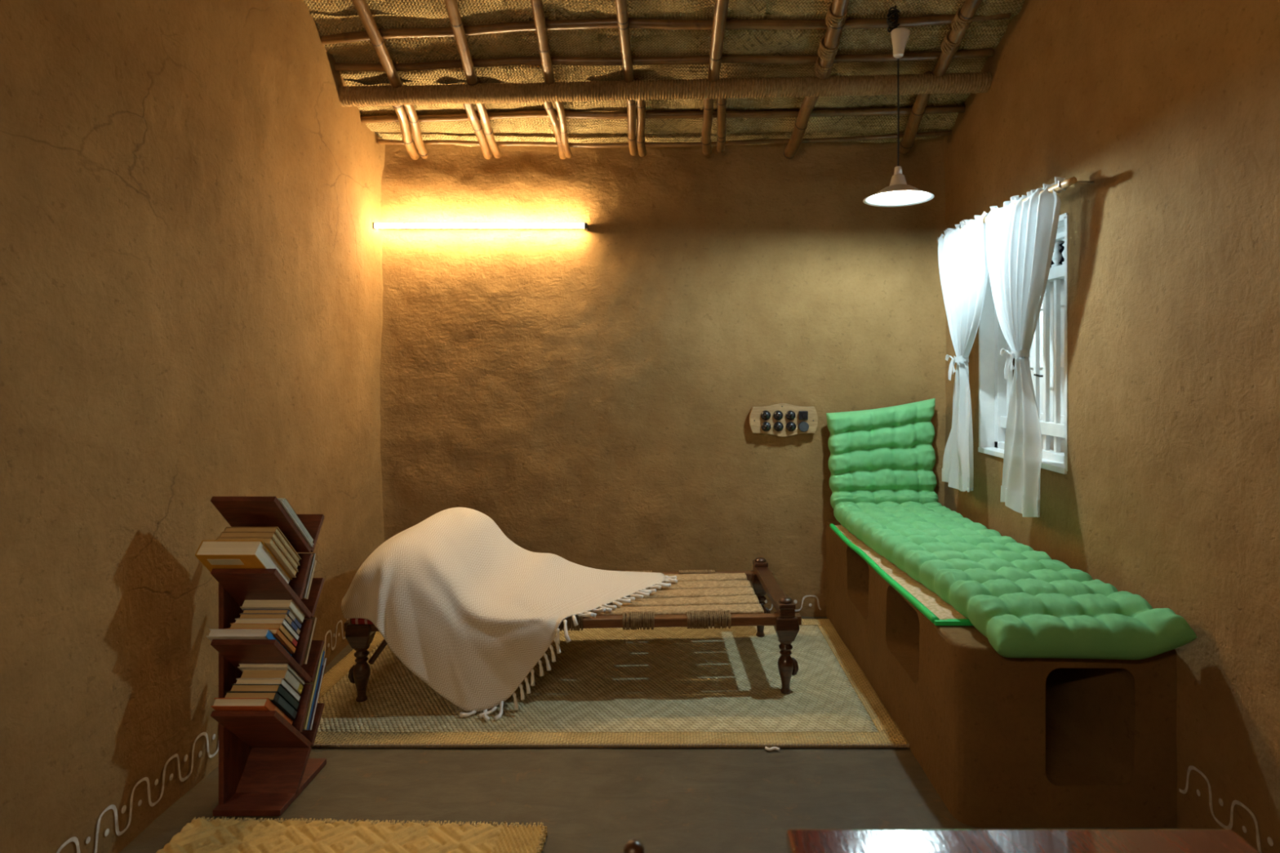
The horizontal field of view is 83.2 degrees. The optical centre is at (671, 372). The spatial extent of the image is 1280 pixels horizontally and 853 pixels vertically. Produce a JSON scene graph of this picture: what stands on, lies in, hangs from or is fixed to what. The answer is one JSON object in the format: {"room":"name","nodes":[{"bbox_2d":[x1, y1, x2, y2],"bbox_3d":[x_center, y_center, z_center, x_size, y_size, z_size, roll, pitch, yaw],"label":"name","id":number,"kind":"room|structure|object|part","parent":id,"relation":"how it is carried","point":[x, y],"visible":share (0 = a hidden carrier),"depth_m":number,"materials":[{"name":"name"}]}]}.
{"room":"traditional dwelling","nodes":[
{"label":"traditional dwelling","id":0,"kind":"room"},
{"bbox_2d":[0,0,385,852],"bbox_3d":[-1.621,-0.486,1.575,0.058,3.812,5.150,0,0,-1],"label":"wall","id":1,"kind":"structure","parent":0,"point":[191,276],"depth_m":2.24,"materials":[{"name":"brown paint"}]},
{"bbox_2d":[119,616,1177,852],"bbox_3d":[-0.098,1.402,1.590,3.505,0.005,5.280,0,0,0],"label":"floor","id":2,"kind":"structure","parent":0,"point":[588,800],"depth_m":2.38,"materials":[{"name":"concrete"}]},
{"bbox_2d":[210,496,326,816],"bbox_3d":[-1.342,0.894,2.405,0.214,1.012,0.341,0,0,0],"label":"bookshelf","id":3,"kind":"object","parent":2,"relation":"on","point":[264,763],"visible":0.73,"depth_m":2.34,"materials":[{"name":"brown wood"}]},
{"bbox_2d":[195,540,292,583],"bbox_3d":[-1.360,0.624,2.296,0.184,0.208,0.212,0,0,0],"label":"book","id":4,"kind":"object","parent":3,"relation":"on","point":[212,554],"visible":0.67,"depth_m":2.22,"materials":[{"name":"orange paper"}]},
{"bbox_2d":[216,537,297,577],"bbox_3d":[-1.339,0.601,2.327,0.173,0.167,0.172,0,0,0],"label":"book","id":5,"kind":"object","parent":4,"relation":"on","point":[269,542],"visible":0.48,"depth_m":2.29,"materials":[{"name":"beige paper"}]},
{"bbox_2d":[218,531,299,570],"bbox_3d":[-1.337,0.583,2.341,0.170,0.160,0.164,0,0,0],"label":"book","id":6,"kind":"object","parent":5,"relation":"on","point":[224,534],"visible":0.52,"depth_m":2.27,"materials":[{"name":"beige paper"}]},
{"bbox_2d":[223,527,301,564],"bbox_3d":[-1.335,0.568,2.354,0.166,0.152,0.156,0,0,0],"label":"book","id":7,"kind":"object","parent":6,"relation":"on","point":[277,530],"visible":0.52,"depth_m":2.29,"materials":[{"name":"beige paper"}]},
{"bbox_2d":[206,629,291,655],"bbox_3d":[-1.353,0.879,2.311,0.184,0.152,0.156,0,0,0],"label":"book","id":8,"kind":"object","parent":3,"relation":"on","point":[214,633],"visible":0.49,"depth_m":2.24,"materials":[{"name":"white paper"}]},
{"bbox_2d":[223,628,296,653],"bbox_3d":[-1.339,0.874,2.338,0.173,0.117,0.120,0,0,0],"label":"book","id":9,"kind":"object","parent":8,"relation":"on","point":[277,633],"visible":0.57,"depth_m":2.32,"materials":[{"name":"brown paper"}]},
{"bbox_2d":[227,623,297,647],"bbox_3d":[-1.333,0.860,2.351,0.164,0.110,0.113,0,0,0],"label":"book","id":10,"kind":"object","parent":9,"relation":"on","point":[280,626],"visible":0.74,"depth_m":2.31,"materials":[{"name":"brown paper"}]},
{"bbox_2d":[233,618,299,640],"bbox_3d":[-1.329,0.846,2.362,0.158,0.103,0.106,0,0,0],"label":"book","id":11,"kind":"object","parent":10,"relation":"on","point":[282,621],"visible":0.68,"depth_m":2.32,"materials":[{"name":"beige paper"}]},
{"bbox_2d":[237,613,300,635],"bbox_3d":[-1.326,0.832,2.373,0.153,0.097,0.100,0,0,0],"label":"book","id":12,"kind":"object","parent":11,"relation":"on","point":[288,620],"visible":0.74,"depth_m":2.33,"materials":[{"name":"beige paper"}]},
{"bbox_2d":[240,608,302,629],"bbox_3d":[-1.325,0.819,2.384,0.151,0.092,0.094,0,0,0],"label":"book","id":13,"kind":"object","parent":12,"relation":"on","point":[287,611],"visible":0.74,"depth_m":2.35,"materials":[{"name":"beige paper"}]},
{"bbox_2d":[240,599,305,622],"bbox_3d":[-1.325,0.794,2.393,0.160,0.103,0.105,0,0,0],"label":"book","id":14,"kind":"object","parent":13,"relation":"on","point":[291,605],"visible":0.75,"depth_m":2.35,"materials":[{"name":"beige paper"}]},
{"bbox_2d":[288,611,295,620],"bbox_3d":[-1.250,0.802,2.368,0.001,0.041,0.042,0,0,0],"label":"print","id":15,"kind":"object","parent":13,"relation":"attached to","point":[291,615],"depth_m":2.37},
{"bbox_2d":[290,621,297,631],"bbox_3d":[-1.250,0.841,2.382,0.001,0.044,0.045,0,0,0],"label":"print","id":16,"kind":"object","parent":12,"relation":"attached to","point":[293,625],"depth_m":2.38},
{"bbox_2d":[291,637,297,646],"bbox_3d":[-1.252,0.896,2.388,0.001,0.035,0.035,0,0,0],"label":"print","id":17,"kind":"object","parent":10,"relation":"attached to","point":[294,642],"depth_m":2.38},
{"bbox_2d":[266,631,291,655],"bbox_3d":[-1.262,0.880,2.313,0.001,0.146,0.150,0,0,0],"label":"print","id":18,"kind":"object","parent":8,"relation":"attached to","point":[269,635],"depth_m":2.27},
{"bbox_2d":[210,697,293,724],"bbox_3d":[-1.341,1.095,2.307,0.168,0.162,0.166,0,0,0],"label":"book","id":19,"kind":"object","parent":3,"relation":"on","point":[220,704],"visible":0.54,"depth_m":2.24,"materials":[{"name":"orange paper"}]},
{"bbox_2d":[225,691,297,719],"bbox_3d":[-1.331,1.081,2.331,0.163,0.140,0.144,0,0,0],"label":"book","id":20,"kind":"object","parent":19,"relation":"on","point":[273,696],"visible":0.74,"depth_m":2.28,"materials":[{"name":"beige paper"}]},
{"bbox_2d":[231,684,298,710],"bbox_3d":[-1.327,1.061,2.348,0.155,0.130,0.134,0,0,0],"label":"book","id":21,"kind":"object","parent":20,"relation":"on","point":[278,688],"visible":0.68,"depth_m":2.30,"materials":[{"name":"beige paper"}]},
{"bbox_2d":[234,678,300,702],"bbox_3d":[-1.325,1.044,2.362,0.150,0.120,0.123,0,0,0],"label":"book","id":22,"kind":"object","parent":21,"relation":"on","point":[240,681],"visible":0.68,"depth_m":2.31,"materials":[{"name":"beige paper"}]},
{"bbox_2d":[240,669,302,694],"bbox_3d":[-1.321,1.024,2.377,0.148,0.118,0.121,0,0,0],"label":"book","id":23,"kind":"object","parent":22,"relation":"on","point":[286,674],"visible":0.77,"depth_m":2.33,"materials":[{"name":"beige paper"}]},
{"bbox_2d":[237,663,305,684],"bbox_3d":[-1.325,1.002,2.386,0.160,0.112,0.116,0,0,0],"label":"book","id":24,"kind":"object","parent":23,"relation":"on","point":[242,666],"visible":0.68,"depth_m":2.33,"materials":[{"name":"beige paper"}]},
{"bbox_2d":[297,683,302,693],"bbox_3d":[-1.248,1.063,2.417,0.001,0.036,0.037,0,0,0],"label":"print","id":25,"kind":"object","parent":23,"relation":"attached to","point":[300,686],"depth_m":2.41},
{"bbox_2d":[277,696,294,715],"bbox_3d":[-1.250,1.081,2.331,0.001,0.100,0.102,0,0,0],"label":"print","id":26,"kind":"object","parent":20,"relation":"attached to","point":[282,704],"depth_m":2.33},
{"bbox_2d":[274,706,284,716],"bbox_3d":[-1.258,1.092,2.304,0.001,0.065,0.066,0,0,0],"label":"print","id":27,"kind":"object","parent":19,"relation":"attached to","point":[276,708],"depth_m":2.31},
{"bbox_2d":[278,499,313,546],"bbox_3d":[-1.330,0.501,2.372,0.200,0.196,0.203,0,0,0],"label":"book","id":28,"kind":"object","parent":3,"relation":"on","point":[287,509],"visible":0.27,"depth_m":2.36,"materials":[{"name":"grey paper"}]},
{"bbox_2d":[277,497,313,542],"bbox_3d":[-1.330,0.491,2.377,0.200,0.181,0.187,0,0,0],"label":"book","id":29,"kind":"object","parent":28,"relation":"on","point":[283,499],"visible":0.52,"depth_m":2.36,"materials":[{"name":"beige paper"}]},
{"bbox_2d":[302,553,315,598],"bbox_3d":[-1.318,0.695,2.460,0.164,0.137,0.078,0,0,0],"label":"book","id":30,"kind":"object","parent":3,"relation":"on","point":[313,554],"visible":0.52,"depth_m":2.46,"materials":[{"name":"white paper"}]},
{"bbox_2d":[302,560,316,599],"bbox_3d":[-1.318,0.710,2.468,0.164,0.122,0.075,0,0,0],"label":"book","id":31,"kind":"object","parent":3,"relation":"on","point":[315,561],"visible":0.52,"depth_m":2.47,"materials":[{"name":"beige paper"}]},
{"bbox_2d":[302,617,316,664],"bbox_3d":[-1.318,0.919,2.466,0.164,0.139,0.083,0,0,0],"label":"book","id":32,"kind":"object","parent":3,"relation":"on","point":[313,619],"visible":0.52,"depth_m":2.46,"materials":[{"name":"beige paper"}]},
{"bbox_2d":[302,643,324,729],"bbox_3d":[-1.313,1.084,2.493,0.154,0.250,0.142,0,0,0],"label":"book","id":33,"kind":"object","parent":3,"relation":"on","point":[314,682],"visible":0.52,"depth_m":2.48,"materials":[{"name":"paper"}]},
{"bbox_2d":[306,651,324,729],"bbox_3d":[-1.313,1.102,2.500,0.154,0.226,0.128,0,0,0],"label":"book","id":34,"kind":"object","parent":3,"relation":"on","point":[321,664],"visible":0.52,"depth_m":2.50,"materials":[{"name":"blue paper"}]},
{"bbox_2d":[308,665,323,729],"bbox_3d":[-1.313,1.128,2.501,0.154,0.187,0.107,0,0,0],"label":"book","id":35,"kind":"object","parent":3,"relation":"on","point":[319,680],"visible":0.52,"depth_m":2.50,"materials":[{"name":"blue paper"}]},
{"bbox_2d":[310,657,326,729],"bbox_3d":[-1.313,1.123,2.518,0.154,0.209,0.119,0,0,0],"label":"book","id":36,"kind":"object","parent":3,"relation":"on","point":[324,659],"visible":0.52,"depth_m":2.52,"materials":[{"name":"paper"}]},
{"bbox_2d":[155,816,547,852],"bbox_3d":[-0.933,1.391,1.798,1.114,0.018,0.903,0,0,0],"label":"floor mat","id":37,"kind":"object","parent":2,"relation":"on","point":[202,834],"visible":1,"depth_m":2.15,"materials":[{"name":"beige wicker"}]},
{"bbox_2d":[311,618,909,747],"bbox_3d":[-0.349,1.395,3.370,2.502,0.011,1.379,0,0,0],"label":"floor mat","id":38,"kind":"object","parent":2,"relation":"on","point":[659,686],"visible":0.7,"depth_m":3.05,"materials":[{"name":"brown"}]},
{"bbox_2d":[344,557,801,702],"bbox_3d":[-0.425,1.184,3.425,1.942,0.412,0.768,0,0,-2],"label":"cot","id":39,"kind":"object","parent":38,"relation":"on","point":[703,598],"visible":0.35,"depth_m":3.13,"materials":[{"name":"brown wood"}]},
{"bbox_3d":[-1.316,1.274,3.053,0.070,0.232,0.070,0,0,-2],"label":"leg","id":40,"kind":"part","parent":39,"relation":"part of","materials":[{"name":"brown wood"}]},
{"bbox_2d":[351,617,373,624],"bbox_3d":[-1.218,1.030,3.322,0.235,0.043,0.675,0,0,0],"label":"bedding","id":41,"kind":"object","parent":39,"relation":"on","point":[354,620],"visible":0.17,"depth_m":2.99,"materials":[{"name":"red fabric"}]},
{"bbox_2d":[341,506,677,721],"bbox_3d":[-0.691,1.040,3.321,1.438,0.697,0.924,0,0,0],"label":"blanket","id":42,"kind":"object","parent":39,"relation":"on","point":[469,611],"visible":1,"depth_m":3.03,"materials":[{"name":"white fabric"}]},
{"bbox_3d":[-0.411,1.074,3.091,1.942,0.040,0.048,0,0,-2],"label":"rail","id":43,"kind":"part","parent":39,"relation":"part of","materials":[{"name":"brown wood"}]},
{"bbox_3d":[-0.439,1.074,3.759,1.942,0.040,0.048,0,0,-2],"label":"rail","id":44,"kind":"part","parent":39,"relation":"part of","materials":[{"name":"brown wood"}]},
{"bbox_3d":[0.466,0.989,3.797,0.058,0.022,0.058,0,0,-2],"label":"knob","id":45,"kind":"part","parent":39,"relation":"part of","materials":[{"name":"brown wood"}]},
{"bbox_3d":[0.466,1.274,3.797,0.070,0.232,0.070,0,0,-2],"label":"leg","id":46,"kind":"part","parent":39,"relation":"part of","materials":[{"name":"brown wood"}]},
{"bbox_3d":[0.480,1.036,3.463,0.068,0.037,0.748,0,0,-2],"label":"rail","id":47,"kind":"part","parent":39,"relation":"part of","materials":[{"name":"brown wood"}]},
{"bbox_3d":[0.494,1.274,3.129,0.070,0.232,0.070,0,0,-2],"label":"leg","id":48,"kind":"part","parent":39,"relation":"part of","materials":[{"name":"brown wood"}]},
{"bbox_3d":[0.494,0.989,3.129,0.058,0.022,0.058,0,0,-2],"label":"knob","id":49,"kind":"part","parent":39,"relation":"part of","materials":[{"name":"brown wood"}]},
{"bbox_2d":[623,839,644,852],"bbox_3d":[0.133,1.026,0.830,0.405,0.748,0.380,0,0,0],"label":"chair","id":50,"kind":"object","parent":2,"relation":"on","point":[633,846],"visible":1,"depth_m":0.99,"materials":[{"name":"brown wood"}]},
{"bbox_2d":[764,746,779,751],"bbox_3d":[0.371,1.394,2.665,0.055,0.010,0.020,0,0,0],"label":"scrap","id":51,"kind":"object","parent":2,"relation":"on","point":[766,747],"visible":1,"depth_m":2.66,"materials":[{"name":"white"}]},
{"bbox_2d":[826,520,1177,827],"bbox_3d":[1.228,1.129,3.171,0.694,0.561,1.918,0,0,0],"label":"bench","id":52,"kind":"object","parent":2,"relation":"on","point":[1002,742],"visible":0.63,"depth_m":2.24,"materials":[{"name":"brown paint"}]},
{"bbox_2d":[829,523,973,625],"bbox_3d":[1.171,0.842,3.168,0.625,0.042,1.526,0,0,0],"label":"mat","id":53,"kind":"object","parent":52,"relation":"on","point":[926,602],"visible":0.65,"depth_m":2.79,"materials":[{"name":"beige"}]},
{"bbox_2d":[826,398,1197,659],"bbox_3d":[1.199,0.502,3.100,0.652,0.712,2.005,0,0,0],"label":"mattress","id":54,"kind":"object","parent":53,"relation":"on","point":[1027,603],"visible":1,"depth_m":2.75,"materials":[{"name":"green fabric"}]},
{"bbox_2d":[786,829,1259,852],"bbox_3d":[0.502,1.040,0.708,0.665,0.720,0.735,0,0,0],"label":"table","id":55,"kind":"object","parent":2,"relation":"on","point":[797,841],"visible":1,"depth_m":1.04,"materials":[{"name":"brown wood"}]},
{"bbox_2d":[379,135,946,616],"bbox_3d":[-0.087,0.000,4.125,3.345,2.840,0.093,0,0,0],"label":"wall","id":56,"kind":"structure","parent":0,"point":[591,394],"depth_m":4.13,"materials":[{"name":"brown paint"}]},
{"bbox_2d":[373,222,588,231],"bbox_3d":[-1.084,-0.825,4.087,1.208,0.035,0.078,0,0,0],"label":"tube light","id":57,"kind":"object","parent":56,"relation":"attached to","point":[383,226],"visible":1,"depth_m":4.06,"materials":[{"name":"white glass"}]},
{"bbox_2d":[749,403,817,436],"bbox_3d":[0.635,0.273,4.083,0.386,0.187,0.085,0,0,0],"label":"board","id":58,"kind":"object","parent":56,"relation":"attached to","point":[782,420],"visible":1,"depth_m":4.08,"materials":[{"name":"brown wood"}]},
{"bbox_2d":[760,410,770,420],"bbox_3d":[0.531,0.245,4.063,0.056,0.056,0.044,0,0,0],"label":"switch","id":59,"kind":"object","parent":58,"relation":"attached to","point":[765,415],"depth_m":4.07,"materials":[{"name":"black plastic"}]},
{"bbox_2d":[760,421,771,431],"bbox_3d":[0.533,0.309,4.063,0.056,0.056,0.044,0,0,0],"label":"switch","id":60,"kind":"object","parent":58,"relation":"attached to","point":[766,426],"depth_m":4.07,"materials":[{"name":"black plastic"}]},
{"bbox_2d":[773,410,782,420],"bbox_3d":[0.601,0.245,4.063,0.056,0.056,0.044,0,0,0],"label":"switch","id":61,"kind":"object","parent":58,"relation":"attached to","point":[777,415],"depth_m":4.07,"materials":[{"name":"black plastic"}]},
{"bbox_2d":[773,421,783,431],"bbox_3d":[0.604,0.309,4.063,0.056,0.056,0.044,0,0,0],"label":"switch","id":62,"kind":"object","parent":58,"relation":"attached to","point":[778,426],"depth_m":4.07,"materials":[{"name":"black plastic"}]},
{"bbox_2d":[785,410,795,420],"bbox_3d":[0.672,0.245,4.063,0.056,0.056,0.044,0,0,0],"label":"switch","id":63,"kind":"object","parent":58,"relation":"attached to","point":[789,415],"depth_m":4.07,"materials":[{"name":"black plastic"}]},
{"bbox_2d":[786,421,795,431],"bbox_3d":[0.674,0.309,4.063,0.056,0.056,0.044,0,0,0],"label":"switch","id":64,"kind":"object","parent":58,"relation":"attached to","point":[790,425],"depth_m":4.07,"materials":[{"name":"black plastic"}]},
{"bbox_2d":[798,410,808,420],"bbox_3d":[0.742,0.245,4.072,0.052,0.052,0.026,0,0,0],"label":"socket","id":65,"kind":"object","parent":58,"relation":"attached to","point":[802,415],"depth_m":4.06,"materials":[{"name":"black plastic"}]},
{"bbox_2d":[798,421,808,431],"bbox_3d":[0.744,0.309,4.073,0.058,0.058,0.024,0,0,0],"label":"socket","id":66,"kind":"object","parent":58,"relation":"attached to","point":[803,426],"depth_m":4.06,"materials":[{"name":"grey plastic"}]},
{"bbox_2d":[303,0,1024,159],"bbox_3d":[-0.075,-1.838,1.640,3.750,1.262,5.480,0,0,0],"label":"ceiling","id":67,"kind":"structure","parent":0,"point":[395,43],"depth_m":3.49,"materials":[{"name":"brown wood"}]},
{"bbox_2d":[337,71,992,106],"bbox_3d":[-0.050,-1.402,3.575,3.302,0.134,0.099,0,0,2],"label":"beam","id":68,"kind":"structure","parent":67,"relation":"attached to","point":[971,82],"depth_m":3.54,"materials":[{"name":"brown wood"}]},
{"bbox_2d":[862,5,934,207],"bbox_3d":[1.005,-1.194,3.200,0.303,0.876,0.303,0,0,0],"label":"pendant lamp","id":69,"kind":"object","parent":67,"relation":"hanging from","point":[898,193],"visible":1,"depth_m":3.20,"materials":[{"name":"white metal"}]},
{"bbox_3d":[0.985,-1.564,3.210,0.060,0.136,0.040,0,0,0],"label":"tied cord","id":70,"kind":"part","parent":69,"relation":"part of","materials":[{"name":"black fabric"}]},
{"bbox_3d":[1.005,-0.784,3.200,0.056,0.057,0.056,0,0,0],"label":"bulb","id":71,"kind":"part","parent":69,"relation":"part of","materials":[{"name":"white glass"}]},
{"bbox_3d":[1.006,-1.148,3.200,0.009,0.484,0.008,0,0,0],"label":"cord","id":72,"kind":"part","parent":69,"relation":"part of","materials":[{"name":"black plastic"}]},
{"bbox_3d":[1.005,-0.796,3.200,0.303,0.057,0.303,0,0,0],"label":"lamp shade","id":73,"kind":"part","parent":69,"relation":"part of","materials":[{"name":"white metal"}]},
{"bbox_2d":[943,0,1279,852],"bbox_3d":[1.681,-0.486,1.575,0.283,3.812,5.150,0,0,0],"label":"wall","id":74,"kind":"structure","parent":0,"point":[1168,495],"depth_m":2.24,"materials":[{"name":"brown paint"}]},
{"bbox_2d":[935,177,1093,243],"bbox_3d":[1.503,-0.701,3.265,0.145,0.057,1.330,0,0,0],"label":"curtain rod","id":75,"kind":"object","parent":74,"relation":"attached to","point":[1064,184],"visible":0.44,"depth_m":2.66,"materials":[{"name":"brown wood"}]},
{"bbox_2d":[937,211,989,492],"bbox_3d":[1.441,-0.084,3.587,0.103,1.361,0.565,0,0,0],"label":"curtain","id":76,"kind":"object","parent":75,"relation":"hanging from","point":[963,269],"visible":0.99,"depth_m":3.54,"materials":[{"name":"white fabric"}]},
{"bbox_2d":[985,176,1065,517],"bbox_3d":[1.444,-0.083,2.993,0.109,1.339,0.565,0,0,0],"label":"curtain","id":77,"kind":"object","parent":75,"relation":"hanging from","point":[1020,240],"visible":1,"depth_m":2.94,"materials":[{"name":"white fabric"}]},
{"bbox_2d":[977,213,1068,474],"bbox_3d":[1.638,-0.113,3.230,0.190,1.029,0.812,0,0,0],"label":"window","id":78,"kind":"structure","parent":74,"relation":"in","point":[1048,353],"depth_m":3.24,"materials":[{"name":"white paint"}]},
{"bbox_3d":[1.659,0.247,3.230,0.052,0.055,0.710,0,0,0],"label":"rail","id":79,"kind":"part","parent":78,"relation":"part of","materials":[{"name":"white paint"}]},
{"bbox_2d":[1030,281,1053,449],"bbox_3d":[1.722,-0.035,3.405,0.023,0.790,0.346,0,0,0],"label":"shutter","id":80,"kind":"object","parent":78,"relation":"attached to","point":[1051,284],"depth_m":3.26,"materials":[{"name":"white paint"}]},
{"bbox_3d":[1.659,-0.425,3.230,0.052,0.050,0.710,0,0,0],"label":"rail","id":81,"kind":"part","parent":78,"relation":"part of","materials":[{"name":"white paint"}]},
{"bbox_2d":[1060,279,1064,452],"bbox_3d":[1.722,-0.035,3.055,0.023,0.790,0.346,0,0,0],"label":"shutter","id":82,"kind":"object","parent":78,"relation":"attached to","point":[1062,282],"depth_m":3.15,"materials":[{"name":"white paint"}]}
]}

